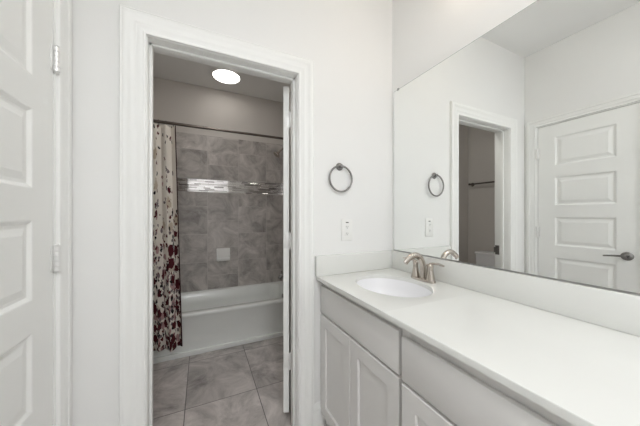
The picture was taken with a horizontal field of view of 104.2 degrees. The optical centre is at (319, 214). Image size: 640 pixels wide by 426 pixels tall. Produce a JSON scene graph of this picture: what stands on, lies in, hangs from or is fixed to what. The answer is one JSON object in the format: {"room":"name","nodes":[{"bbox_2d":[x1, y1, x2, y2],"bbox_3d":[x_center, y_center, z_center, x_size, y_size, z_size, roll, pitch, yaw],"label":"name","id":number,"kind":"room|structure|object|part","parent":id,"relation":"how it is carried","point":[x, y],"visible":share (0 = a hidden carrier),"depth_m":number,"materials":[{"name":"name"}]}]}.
{"room":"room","nodes":[
{"label":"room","id":0,"kind":"room"},
{"bbox_2d":[153,77,282,144],"bbox_3d":[-1.487,-0.130,3.014,2.736,2.820,0.120,0,0,-25],"label":"wall","id":1,"kind":"structure","parent":0,"point":[173,101],"depth_m":3.05,"materials":[{"name":"paint"}]},
{"bbox_2d":[176,132,281,292],"bbox_3d":[-1.199,-0.018,3.077,1.506,1.875,0.012,0,0,-25],"label":"tiled wall","id":2,"kind":"structure","parent":1,"relation":"attached to","point":[250,225],"depth_m":3.10,"materials":[{"name":"grey tile"}]},
{"bbox_2d":[216,248,229,260],"bbox_3d":[-1.180,0.483,3.042,0.156,0.150,0.068,0,0,-25],"label":"soap dish","id":3,"kind":"object","parent":2,"relation":"attached to","point":[222,254],"visible":1,"depth_m":3.05,"materials":[{"name":"grey ceramic"}]},
{"bbox_2d":[177,178,282,194],"bbox_3d":[-1.035,-0.351,2.730,1.530,0.150,0.780,0,0,-25],"label":"trim","id":4,"kind":"structure","parent":1,"relation":"attached to","point":[184,184],"depth_m":3.09,"materials":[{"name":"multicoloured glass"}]},
{"bbox_2d":[153,336,290,425],"bbox_3d":[-0.377,1.330,0.679,2.800,0.100,5.290,0,0,-25],"label":"floor","id":5,"kind":"structure","parent":0,"point":[241,385],"depth_m":1.84,"materials":[{"name":"grey tile"}]},
{"bbox_2d":[153,281,282,363],"bbox_3d":[-1.037,1.089,2.735,1.502,0.382,0.742,0,0,-25],"label":"bathtub","id":6,"kind":"object","parent":5,"relation":"on","point":[220,318],"visible":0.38,"depth_m":2.49,"materials":[{"name":"ceramic"}]},
{"bbox_2d":[321,284,402,425],"bbox_3d":[0.393,0.833,1.308,0.553,0.895,0.667,0,0,-25],"label":"vanity cabinet","id":7,"kind":"object","parent":5,"relation":"on","point":[361,349],"visible":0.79,"depth_m":1.13,"materials":[{"name":"paint"}]},
{"bbox_3d":[0.080,0.880,1.344,0.019,0.584,0.326,0,0,-25],"label":"cabinet door","id":8,"kind":"part","parent":7,"relation":"part of","materials":[{"name":"paint"}]},
{"bbox_3d":[0.151,0.497,1.195,0.019,0.158,0.655,0,0,-25],"label":"drawer","id":9,"kind":"part","parent":7,"relation":"part of","materials":[{"name":"paint"}]},
{"bbox_3d":[0.169,0.782,1.202,0.019,0.795,0.667,0,0,-25],"label":"frame","id":10,"kind":"part","parent":7,"relation":"part of","materials":[{"name":"paint"}]},
{"bbox_3d":[0.221,0.880,1.047,0.019,0.584,0.326,0,0,-25],"label":"cabinet door","id":11,"kind":"part","parent":7,"relation":"part of","materials":[{"name":"paint"}]},
{"bbox_2d":[402,329,574,425],"bbox_3d":[0.711,0.833,0.626,0.562,0.895,0.838,0,0,-25],"label":"vanity cabinet","id":12,"kind":"object","parent":5,"relation":"on","point":[439,389],"visible":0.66,"depth_m":0.69,"materials":[{"name":"paint"}]},
{"bbox_3d":[0.380,0.880,0.692,0.019,0.584,0.406,0,0,-25],"label":"cabinet door","id":13,"kind":"part","parent":12,"relation":"part of","materials":[{"name":"paint"}]},
{"bbox_2d":[316,268,639,425],"bbox_3d":[0.565,0.373,0.920,0.581,0.020,1.519,0,0,-25],"label":"countertop","id":14,"kind":"structure","parent":12,"relation":"on","point":[584,373],"depth_m":0.70,"materials":[{"name":"stone"}]},
{"bbox_2d":[356,278,431,297],"bbox_3d":[0.375,0.459,1.307,0.378,0.152,0.468,0,0,-25],"label":"sink","id":15,"kind":"object","parent":14,"relation":"in","point":[392,287],"visible":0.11,"depth_m":1.47,"materials":[{"name":"ceramic"}]},
{"bbox_2d":[403,252,444,283],"bbox_3d":[0.566,0.283,1.384,0.200,0.158,0.208,0,0,18],"label":"faucet","id":16,"kind":"object","parent":14,"relation":"on","point":[428,277],"visible":1,"depth_m":1.36,"materials":[{"name":"silver metal"}]},
{"bbox_3d":[0.518,0.278,1.362,0.165,0.149,0.032,0,0,-25],"label":"spout","id":17,"kind":"part","parent":16,"relation":"part of","materials":[{"name":"silver metal"}]},
{"bbox_3d":[0.550,0.306,1.434,0.047,0.089,0.047,0,0,-25],"label":"handle","id":18,"kind":"part","parent":16,"relation":"part of","materials":[{"name":"silver metal"}]},
{"bbox_3d":[0.573,0.356,1.387,0.054,0.013,0.160,0,0,-25],"label":"plate","id":19,"kind":"part","parent":16,"relation":"part of","materials":[{"name":"silver metal"}]},
{"bbox_3d":[0.595,0.306,1.340,0.047,0.089,0.047,0,0,-25],"label":"handle","id":20,"kind":"part","parent":16,"relation":"part of","materials":[{"name":"silver metal"}]},
{"bbox_3d":[0.611,0.262,1.304,0.027,0.024,0.095,0,0,-25],"label":"lever","id":21,"kind":"part","parent":16,"relation":"part of","materials":[{"name":"silver metal"}]},
{"bbox_2d":[153,52,290,101],"bbox_3d":[-1.080,-1.590,2.161,2.800,0.100,2.010,0,0,-25],"label":"ceiling","id":22,"kind":"structure","parent":0,"point":[164,66],"depth_m":2.83,"materials":[{"name":"paint"}]},
{"bbox_2d":[211,68,240,83],"bbox_3d":[-1.035,-1.530,2.758,0.308,0.019,0.308,0,0,-25],"label":"recessed light","id":23,"kind":"object","parent":22,"relation":"in","point":[222,75],"visible":0.98,"depth_m":2.74,"materials":[{"name":"white plastic"}]},
{"bbox_2d":[72,0,391,425],"bbox_3d":[-0.651,-0.130,1.252,2.736,2.820,0.120,0,0,-25],"label":"wall","id":24,"kind":"structure","parent":0,"point":[349,42],"depth_m":1.31,"materials":[{"name":"paint"}]},
{"bbox_2d":[119,4,313,425],"bbox_3d":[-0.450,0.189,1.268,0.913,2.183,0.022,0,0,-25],"label":"trim","id":25,"kind":"structure","parent":24,"relation":"attached to","point":[134,24],"depth_m":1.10,"materials":[{"name":"paint"}]},
{"bbox_2d":[283,86,290,412],"bbox_3d":[-0.232,0.215,1.903,0.147,2.034,0.729,0,0,-3],"label":"door","id":26,"kind":"structure","parent":24,"relation":"in","point":[286,93],"depth_m":1.55,"materials":[{"name":"paint"}]},
{"bbox_2d":[314,401,323,425],"bbox_3d":[-0.009,1.199,1.482,0.065,0.162,0.014,0,0,-25],"label":"baseboard","id":27,"kind":"structure","parent":24,"relation":"attached to","point":[318,417],"depth_m":1.48,"materials":[{"name":"paint"}]},
{"bbox_2d":[329,163,352,192],"bbox_3d":[0.127,-0.231,1.536,0.170,0.186,0.032,0,0,-25],"label":"towel ring","id":28,"kind":"object","parent":24,"relation":"attached to","point":[339,166],"visible":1,"depth_m":1.53,"materials":[{"name":"silver metal"}]},
{"bbox_3d":[0.127,-0.300,1.536,0.048,0.048,0.032,0,0,-25],"label":"post","id":29,"kind":"part","parent":28,"relation":"part of","materials":[{"name":"silver metal"}]},
{"bbox_2d":[341,219,351,240],"bbox_3d":[0.170,0.094,1.570,0.080,0.136,0.008,0,0,-25],"label":"outlet","id":30,"kind":"object","parent":24,"relation":"attached to","point":[346,224],"visible":1,"depth_m":1.56,"materials":[{"name":"white plastic"}]},
{"bbox_2d":[345,224,349,235],"bbox_3d":[0.171,0.094,1.567,0.035,0.072,0.003,0,0,-25],"label":"receptacle","id":31,"kind":"object","parent":30,"relation":"attached to","point":[347,226],"depth_m":1.57,"materials":[{"name":"white plastic"}]},
{"bbox_2d":[315,250,391,276],"bbox_3d":[0.231,0.303,1.591,0.568,0.120,0.021,0,0,-25],"label":"backsplash","id":32,"kind":"structure","parent":24,"relation":"attached to","point":[325,265],"depth_m":1.57,"materials":[{"name":"stone"}]},
{"bbox_2d":[392,0,536,249],"bbox_3d":[1.220,-0.130,0.358,0.120,2.820,3.100,0,0,-25],"label":"wall","id":33,"kind":"structure","parent":0,"point":[425,33],"depth_m":1.43,"materials":[{"name":"paint"}]},
{"bbox_2d":[391,250,639,336],"bbox_3d":[0.818,0.303,1.040,0.020,0.120,1.519,0,0,-25],"label":"backsplash","id":34,"kind":"structure","parent":33,"relation":"attached to","point":[619,311],"depth_m":0.94,"materials":[{"name":"stone"}]},
{"bbox_2d":[394,0,639,295],"bbox_3d":[0.824,-0.303,1.042,0.010,1.091,1.476,0,0,-25],"label":"mirror","id":35,"kind":"object","parent":33,"relation":"attached to","point":[518,151],"visible":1,"depth_m":0.99,"materials":[{"name":"clear glass"}]},
{"bbox_3d":[0.024,-0.130,2.651,0.316,2.820,1.830,0,0,-25],"label":"wall","id":36,"kind":"structure","parent":0,"visible":0},
{"bbox_2d":[153,119,282,139],"bbox_3d":[-0.866,-0.798,2.373,1.528,0.060,0.060,0,0,-25],"label":"curtain rod","id":37,"kind":"object","parent":36,"relation":"attached to","point":[154,120],"visible":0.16,"depth_m":2.29,"materials":[{"name":"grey metal"}]},
{"bbox_2d":[153,119,182,351],"bbox_3d":[-1.373,0.175,2.119,0.362,1.983,0.083,0,0,-25],"label":"shower curtain","id":38,"kind":"object","parent":37,"relation":"hanging from","point":[167,315],"visible":0.6,"depth_m":2.14,"materials":[{"name":"fabric"}]},
{"bbox_2d":[282,145,282,280],"bbox_3d":[-0.349,-0.018,3.055,0.012,1.875,0.780,0,0,-25],"label":"tiled wall","id":39,"kind":"structure","parent":36,"relation":"attached to","point":[282,145],"depth_m":3.38,"materials":[{"name":"grey tile"}]},
{"bbox_2d":[274,148,282,157],"bbox_3d":[-0.459,-0.772,3.025,0.213,0.156,0.086,0,0,-25],"label":"shower","id":40,"kind":"object","parent":39,"relation":"attached to","point":[276,154],"visible":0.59,"depth_m":3.00,"materials":[{"name":"silver metal"}]},
{"bbox_3d":[-0.411,-0.130,-0.416,0.120,2.820,3.100,0,0,-25],"label":"wall","id":41,"kind":"structure","parent":0,"visible":0},
{"bbox_2d":[0,0,60,425],"bbox_3d":[-0.843,0.226,0.652,0.091,2.085,0.638,0,0,-25],"label":"door","id":42,"kind":"structure","parent":41,"relation":"in","point":[29,58],"depth_m":0.78,"materials":[{"name":"paint"}]},
{"bbox_2d":[53,0,55,425],"bbox_3d":[-0.898,0.223,0.611,0.120,2.115,0.650,0,0,-25],"label":"trim","id":43,"kind":"structure","parent":41,"relation":"attached to","point":[54,1],"depth_m":0.92,"materials":[{"name":"paint"}]},
{"bbox_2d":[56,0,71,425],"bbox_3d":[-0.835,0.193,0.643,0.022,2.175,0.770,0,0,-25],"label":"trim","id":44,"kind":"structure","parent":41,"relation":"attached to","point":[63,7],"depth_m":0.95,"materials":[{"name":"paint"}]}
]}

